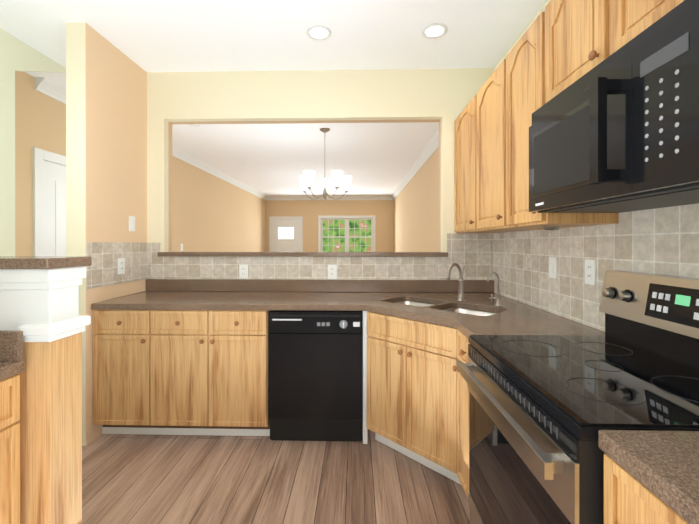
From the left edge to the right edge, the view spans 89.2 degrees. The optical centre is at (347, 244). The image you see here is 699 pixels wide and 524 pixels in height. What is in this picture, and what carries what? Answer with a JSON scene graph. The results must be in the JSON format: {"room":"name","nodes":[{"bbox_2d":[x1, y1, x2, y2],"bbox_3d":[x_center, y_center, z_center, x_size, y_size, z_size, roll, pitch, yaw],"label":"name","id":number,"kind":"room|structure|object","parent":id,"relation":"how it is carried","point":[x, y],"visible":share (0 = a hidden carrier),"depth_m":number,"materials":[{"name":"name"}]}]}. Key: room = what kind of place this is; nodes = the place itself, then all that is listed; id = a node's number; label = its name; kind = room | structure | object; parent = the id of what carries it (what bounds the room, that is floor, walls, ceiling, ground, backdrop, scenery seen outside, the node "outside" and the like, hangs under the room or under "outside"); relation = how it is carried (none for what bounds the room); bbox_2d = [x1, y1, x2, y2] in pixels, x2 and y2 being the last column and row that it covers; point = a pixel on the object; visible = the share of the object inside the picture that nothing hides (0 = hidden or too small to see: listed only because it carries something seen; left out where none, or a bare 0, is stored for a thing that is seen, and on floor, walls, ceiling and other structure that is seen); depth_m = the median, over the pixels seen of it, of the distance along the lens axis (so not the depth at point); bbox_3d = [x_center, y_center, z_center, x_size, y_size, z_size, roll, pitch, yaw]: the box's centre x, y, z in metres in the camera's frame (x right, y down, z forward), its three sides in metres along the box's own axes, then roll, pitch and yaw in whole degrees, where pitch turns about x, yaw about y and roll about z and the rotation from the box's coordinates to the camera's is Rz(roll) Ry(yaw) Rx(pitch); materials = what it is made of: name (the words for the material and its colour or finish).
{"room":"kitchen","nodes":[
{"label":"kitchen","id":0,"kind":"room"},
{"bbox_2d":[0,28,65,255],"bbox_3d":[-2.418,-0.061,0.006,0.130,2.730,5.880,0,0,1],"label":"wall","id":1,"kind":"structure","parent":0,"point":[16,54],"depth_m":2.40,"materials":[{"name":"beige paint"}]},
{"bbox_2d":[0,266,85,340],"bbox_3d":[-1.663,0.693,1.303,1.309,1.217,0.166,0,0,1],"label":"wall","id":2,"kind":"structure","parent":0,"point":[39,296],"depth_m":1.22,"materials":[{"name":"white paint"}]},
{"bbox_2d":[0,256,91,268],"bbox_3d":[-1.658,0.065,1.302,1.315,0.036,0.200,0,0,1],"label":"countertop","id":3,"kind":"structure","parent":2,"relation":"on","point":[30,262],"depth_m":1.20,"materials":[{"name":"brown stone"}]},
{"bbox_2d":[16,332,81,523],"bbox_3d":[-1.083,0.819,1.287,0.135,0.965,0.146,0,0,1],"label":"panel","id":4,"kind":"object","parent":2,"relation":"attached to","point":[50,421],"depth_m":1.22,"materials":[{"name":"brown wood"}]},
{"bbox_2d":[18,316,90,341],"bbox_3d":[-1.056,0.305,1.287,0.117,0.059,0.186,0,0,1],"label":"trim","id":5,"kind":"structure","parent":2,"relation":"attached to","point":[49,332],"depth_m":1.22,"materials":[{"name":"white paint"}]},
{"bbox_2d":[66,22,146,445],"bbox_3d":[-1.742,-0.066,2.617,0.130,2.730,0.665,0,0,1],"label":"wall","id":6,"kind":"structure","parent":0,"point":[106,138],"depth_m":2.40,"materials":[{"name":"beige paint"}]},
{"bbox_2d":[86,242,146,288],"bbox_3d":[-1.672,0.135,2.612,0.007,0.302,0.655,0,0,1],"label":"wall tiles","id":7,"kind":"structure","parent":6,"relation":"attached to","point":[101,270],"depth_m":2.53,"materials":[{"name":"tile"}]},
{"bbox_2d":[118,258,124,273],"bbox_3d":[-1.664,0.159,2.608,0.008,0.116,0.072,0,0,1],"label":"outlet","id":8,"kind":"object","parent":7,"relation":"attached to","point":[121,265],"visible":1,"depth_m":2.61,"materials":[{"name":"white plastic"}]},
{"bbox_2d":[129,216,134,230],"bbox_3d":[-1.668,-0.161,2.748,0.010,0.116,0.072,0,0,1],"label":"light switch","id":9,"kind":"object","parent":6,"relation":"attached to","point":[131,223],"visible":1,"depth_m":2.73,"materials":[{"name":"white plastic"}]},
{"bbox_2d":[15,71,265,255],"bbox_3d":[-2.645,-0.073,6.829,0.130,2.730,8.490,0,0,1],"label":"wall","id":10,"kind":"structure","parent":0,"point":[211,213],"depth_m":5.61,"materials":[{"name":"beige paint"}]},
{"bbox_2d":[32,147,65,255],"bbox_3d":[-2.623,0.235,3.483,0.083,2.125,0.950,0,0,1],"label":"pantry door","id":11,"kind":"structure","parent":10,"relation":"in","point":[49,208],"depth_m":3.15,"materials":[{"name":"white paint"}]},
{"bbox_2d":[35,77,267,199],"bbox_3d":[-2.535,-1.385,6.898,0.085,0.105,7.740,0,0,1],"label":"crown molding","id":12,"kind":"structure","parent":10,"relation":"attached to","point":[49,88],"depth_m":5.52,"materials":[{"name":"white paint"}]},
{"bbox_2d":[0,0,546,196],"bbox_3d":[-0.716,-1.483,4.021,4.470,0.100,14.000,0,0,1],"label":"ceiling","id":13,"kind":"structure","parent":0,"point":[371,159],"depth_m":2.58,"materials":[{"name":"white paint"}]},
{"bbox_2d":[306,25,331,40],"bbox_3d":[-0.192,-1.426,2.388,0.170,0.008,0.170,0,0,1],"label":"recessed light","id":14,"kind":"object","parent":13,"relation":"in","point":[317,32],"visible":1,"depth_m":2.38,"materials":[{"name":"white paint"}]},
{"bbox_2d":[299,128,351,199],"bbox_3d":[-0.280,-1.000,4.438,0.677,0.867,0.648,0,0,1],"label":"dining chandelier","id":15,"kind":"object","parent":13,"relation":"hanging from","point":[306,179],"visible":1,"depth_m":4.39,"materials":[{"name":"white glass"}]},
{"bbox_2d":[422,23,447,38],"bbox_3d":[0.583,-1.426,2.368,0.170,0.008,0.170,0,0,1],"label":"recessed light","id":16,"kind":"object","parent":13,"relation":"in","point":[433,30],"visible":1,"depth_m":2.36,"materials":[{"name":"white paint"}]},
{"bbox_2d":[82,429,469,523],"bbox_3d":[-0.716,1.347,4.026,4.470,0.100,14.000,0,0,1],"label":"floor","id":17,"kind":"structure","parent":0,"point":[164,479],"depth_m":1.93,"materials":[{"name":"brown wood"}]},
{"bbox_2d":[0,375,19,523],"bbox_3d":[-1.419,0.865,0.724,0.618,0.868,0.954,0,0,1],"label":"base cabinet","id":18,"kind":"object","parent":17,"relation":"on","point":[9,451],"visible":0.94,"depth_m":1.14,"materials":[{"name":"brown wood"}]},
{"bbox_2d":[0,330,23,379],"bbox_3d":[-1.428,0.361,0.223,0.628,0.139,1.963,0,0,1],"label":"countertop","id":19,"kind":"structure","parent":18,"relation":"on","point":[11,354],"depth_m":1.18,"materials":[{"name":"brown stone"}]},
{"bbox_2d":[93,310,269,435],"bbox_3d":[-1.094,0.862,2.605,1.158,0.867,0.639,0,0,1],"label":"base cabinet","id":20,"kind":"object","parent":17,"relation":"on","point":[180,372],"visible":0.92,"depth_m":2.32,"materials":[{"name":"brown wood"}]},
{"bbox_2d":[91,279,521,314],"bbox_3d":[-0.247,0.357,2.566,2.854,0.139,0.682,0,0,1],"label":"countertop","id":21,"kind":"structure","parent":20,"relation":"on","point":[378,296],"depth_m":2.69,"materials":[{"name":"brown stone"}]},
{"bbox_2d":[397,301,495,315],"bbox_3d":[0.596,0.522,2.299,0.322,0.189,0.762,0,0,-44],"label":"double-bowl sink","id":22,"kind":"object","parent":21,"relation":"in","point":[471,312],"visible":0.1,"depth_m":2.36,"materials":[{"name":"silver metal"}]},
{"bbox_2d":[446,263,465,301],"bbox_3d":[0.731,0.254,2.381,0.168,0.266,0.171,0,0,1],"label":"faucet","id":23,"kind":"object","parent":21,"relation":"on","point":[460,286],"visible":1,"depth_m":2.41,"materials":[{"name":"silver metal"}]},
{"bbox_2d":[487,272,501,306],"bbox_3d":[0.913,0.279,2.224,0.114,0.216,0.116,0,0,1],"label":"filter faucet","id":24,"kind":"object","parent":21,"relation":"on","point":[498,301],"visible":1,"depth_m":2.21,"materials":[{"name":"silver metal"}]},
{"bbox_2d":[268,310,362,441],"bbox_3d":[-0.200,0.863,2.565,0.610,0.864,0.630,0,0,1],"label":"dishwasher","id":25,"kind":"object","parent":17,"relation":"on","point":[315,375],"visible":0.94,"depth_m":2.28,"materials":[{"name":"black"}]},
{"bbox_2d":[367,311,460,483],"bbox_3d":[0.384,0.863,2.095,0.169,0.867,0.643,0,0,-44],"label":"base cabinet","id":26,"kind":"object","parent":17,"relation":"on","point":[411,393],"visible":0.94,"depth_m":2.03,"materials":[{"name":"brown wood"}]},
{"bbox_2d":[363,311,366,443],"bbox_3d":[0.123,0.862,2.577,0.029,0.866,0.554,0,0,1],"label":"trim","id":27,"kind":"structure","parent":26,"relation":"attached to","point":[364,377],"depth_m":2.30,"materials":[{"name":"white paint"}]},
{"bbox_2d":[452,329,469,498],"bbox_3d":[0.844,0.863,1.668,0.625,0.867,0.321,0,0,1],"label":"base cabinet","id":28,"kind":"object","parent":17,"relation":"on","point":[462,424],"visible":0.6,"depth_m":1.75,"materials":[{"name":"brown wood"}]},
{"bbox_2d":[443,303,566,336],"bbox_3d":[0.752,0.408,1.821,0.330,0.039,0.622,0,0,1],"label":"countertop","id":29,"kind":"structure","parent":28,"relation":"on","point":[468,324],"depth_m":1.70,"materials":[{"name":"brown stone"}]},
{"bbox_2d":[467,303,604,335],"bbox_3d":[0.950,0.408,1.865,0.424,0.039,0.720,0,0,1],"label":"countertop","id":30,"kind":"structure","parent":28,"relation":"on","point":[512,317],"depth_m":1.83,"materials":[{"name":"brown stone"}]},
{"bbox_2d":[457,270,698,523],"bbox_3d":[0.793,0.706,1.126,0.692,1.192,0.756,0,0,1],"label":"electric range","id":31,"kind":"object","parent":17,"relation":"on","point":[544,410],"visible":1,"depth_m":1.08,"materials":[{"name":"black"}]},
{"bbox_2d":[604,454,688,523],"bbox_3d":[0.828,0.865,0.492,0.596,0.868,0.496,0,0,1],"label":"base cabinet","id":32,"kind":"object","parent":17,"relation":"on","point":[629,498],"visible":0.5,"depth_m":0.65,"materials":[{"name":"brown wood"}]},
{"bbox_2d":[598,430,698,523],"bbox_3d":[0.811,0.361,-0.037,0.605,0.139,1.557,0,0,1],"label":"countertop","id":33,"kind":"structure","parent":32,"relation":"on","point":[663,466],"depth_m":0.65,"materials":[{"name":"brown stone"}]},
{"bbox_2d":[168,119,440,251],"bbox_3d":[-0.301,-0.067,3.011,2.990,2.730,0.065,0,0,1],"label":"frame","id":34,"kind":"structure","parent":0,"point":[226,122],"depth_m":3.02,"materials":[{"name":"beige paint"}]},
{"bbox_2d":[147,68,493,336],"bbox_3d":[-0.303,-0.067,2.946,2.990,2.730,0.065,0,0,1],"label":"wall","id":35,"kind":"structure","parent":0,"point":[445,96],"depth_m":2.92,"materials":[{"name":"beige paint"}]},
{"bbox_2d":[158,252,447,256],"bbox_3d":[-0.371,0.080,2.980,2.377,0.035,0.200,0,0,1],"label":"sill","id":36,"kind":"structure","parent":35,"relation":"on","point":[367,254],"depth_m":2.88,"materials":[{"name":"brown stone"}]},
{"bbox_2d":[147,233,492,279],"bbox_3d":[-0.239,0.097,2.907,2.844,0.377,0.007,0,0,1],"label":"wall tile","id":37,"kind":"structure","parent":35,"relation":"attached to","point":[472,253],"depth_m":2.90,"materials":[{"name":"tile"}]},
{"bbox_2d":[239,265,247,278],"bbox_3d":[-0.854,0.224,2.915,0.072,0.116,0.008,0,0,1],"label":"electrical outlet","id":38,"kind":"object","parent":37,"relation":"attached to","point":[243,271],"visible":1,"depth_m":2.91,"materials":[{"name":"white plastic"}]},
{"bbox_2d":[328,265,336,278],"bbox_3d":[-0.124,0.224,2.897,0.072,0.116,0.008,0,0,1],"label":"electrical outlet","id":39,"kind":"object","parent":37,"relation":"attached to","point":[332,271],"visible":1,"depth_m":2.89,"materials":[{"name":"white plastic"}]},
{"bbox_2d":[266,200,392,251],"bbox_3d":[-0.544,-0.080,10.787,3.870,2.730,0.130,0,0,1],"label":"wall","id":40,"kind":"structure","parent":0,"point":[310,211],"depth_m":10.72,"materials":[{"name":"beige paint"}]},
{"bbox_2d":[269,216,302,251],"bbox_3d":[-1.861,0.218,10.713,1.010,2.135,0.083,0,0,1],"label":"entry door","id":41,"kind":"structure","parent":40,"relation":"in","point":[285,233],"depth_m":10.74,"materials":[{"name":"white paint"}]},
{"bbox_2d":[267,196,392,199],"bbox_3d":[-0.547,-1.391,10.676,3.869,0.105,0.085,0,0,1],"label":"crown molding","id":42,"kind":"structure","parent":40,"relation":"attached to","point":[341,198],"depth_m":10.66,"materials":[{"name":"white paint"}]},
{"bbox_2d":[318,215,375,251],"bbox_3d":[-0.015,-0.230,10.747,1.770,1.290,0.178,0,0,1],"label":"window","id":43,"kind":"structure","parent":40,"relation":"in","point":[372,218],"depth_m":10.73,"materials":[{"name":"white paint"}]},
{"bbox_2d":[393,0,550,251],"bbox_3d":[1.284,-0.068,3.973,0.130,2.730,14.000,0,0,1],"label":"wall","id":44,"kind":"structure","parent":0,"point":[416,214],"depth_m":6.08,"materials":[{"name":"beige paint"}]},
{"bbox_2d":[391,131,438,199],"bbox_3d":[1.248,-1.385,6.838,0.085,0.105,7.669,0,0,1],"label":"crown molding","id":45,"kind":"structure","parent":44,"relation":"attached to","point":[429,150],"depth_m":5.96,"materials":[{"name":"white paint"}]},
{"bbox_2d":[454,92,477,232],"bbox_3d":[1.019,-0.553,2.580,0.323,0.924,0.587,0,0,1],"label":"upper cabinet","id":46,"kind":"object","parent":44,"relation":"attached to","point":[466,124],"depth_m":2.57,"materials":[{"name":"brown wood"}]},
{"bbox_2d":[478,52,528,232],"bbox_3d":[1.008,-0.552,2.119,0.323,0.924,0.584,0,0,1],"label":"upper cabinet","id":47,"kind":"object","parent":44,"relation":"attached to","point":[492,122],"depth_m":2.08,"materials":[{"name":"brown wood"}]},
{"bbox_2d":[506,10,618,229],"bbox_3d":[0.998,-0.551,1.726,0.323,0.924,0.449,0,0,1],"label":"upper cabinet","id":48,"kind":"object","parent":44,"relation":"attached to","point":[525,94],"depth_m":1.68,"materials":[{"name":"brown wood"}]},
{"bbox_2d":[543,226,559,229],"bbox_3d":[1.002,-0.079,1.740,0.070,0.020,0.070,0,0,1],"label":"puck light","id":49,"kind":"object","parent":48,"relation":"attached to","point":[551,227],"visible":1,"depth_m":1.71,"materials":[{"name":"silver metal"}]},
{"bbox_2d":[493,203,698,330],"bbox_3d":[1.139,0.140,1.022,0.007,0.577,3.692,0,0,1],"label":"wall tile","id":50,"kind":"structure","parent":44,"relation":"attached to","point":[663,241],"depth_m":1.69,"materials":[{"name":"tile"}]},
{"bbox_2d":[549,257,556,278],"bbox_3d":[1.155,0.130,1.996,0.010,0.116,0.072,0,0,1],"label":"light switch","id":51,"kind":"object","parent":50,"relation":"attached to","point":[552,267],"visible":1,"depth_m":1.98,"materials":[{"name":"white plastic"}]},
{"bbox_2d":[585,260,595,284],"bbox_3d":[1.148,0.131,1.676,0.008,0.116,0.072,0,0,1],"label":"electrical outlet","id":52,"kind":"object","parent":50,"relation":"attached to","point":[590,272],"visible":1,"depth_m":1.67,"materials":[{"name":"white plastic"}]},
{"bbox_2d":[529,0,698,212],"bbox_3d":[0.920,-0.342,1.121,0.447,0.423,0.754,0,0,1],"label":"microwave","id":53,"kind":"object","parent":44,"relation":"attached to","point":[617,131],"visible":1,"depth_m":0.97,"materials":[{"name":"black"}]},
{"bbox_2d":[545,0,683,103],"bbox_3d":[0.968,-0.786,1.119,0.351,0.452,0.758,0,0,1],"label":"upper cabinet","id":54,"kind":"object","parent":44,"relation":"attached to","point":[583,37],"visible":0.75,"depth_m":1.23,"materials":[{"name":"brown wood"}]},
{"label":"outside","id":55,"kind":"structure","parent":0,"visible":0},
{"bbox_2d":[323,220,370,251],"bbox_3d":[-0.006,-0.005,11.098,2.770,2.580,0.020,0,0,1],"label":"outside view","id":56,"kind":"object","parent":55,"point":[329,232],"depth_m":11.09,"materials":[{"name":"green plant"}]}
]}

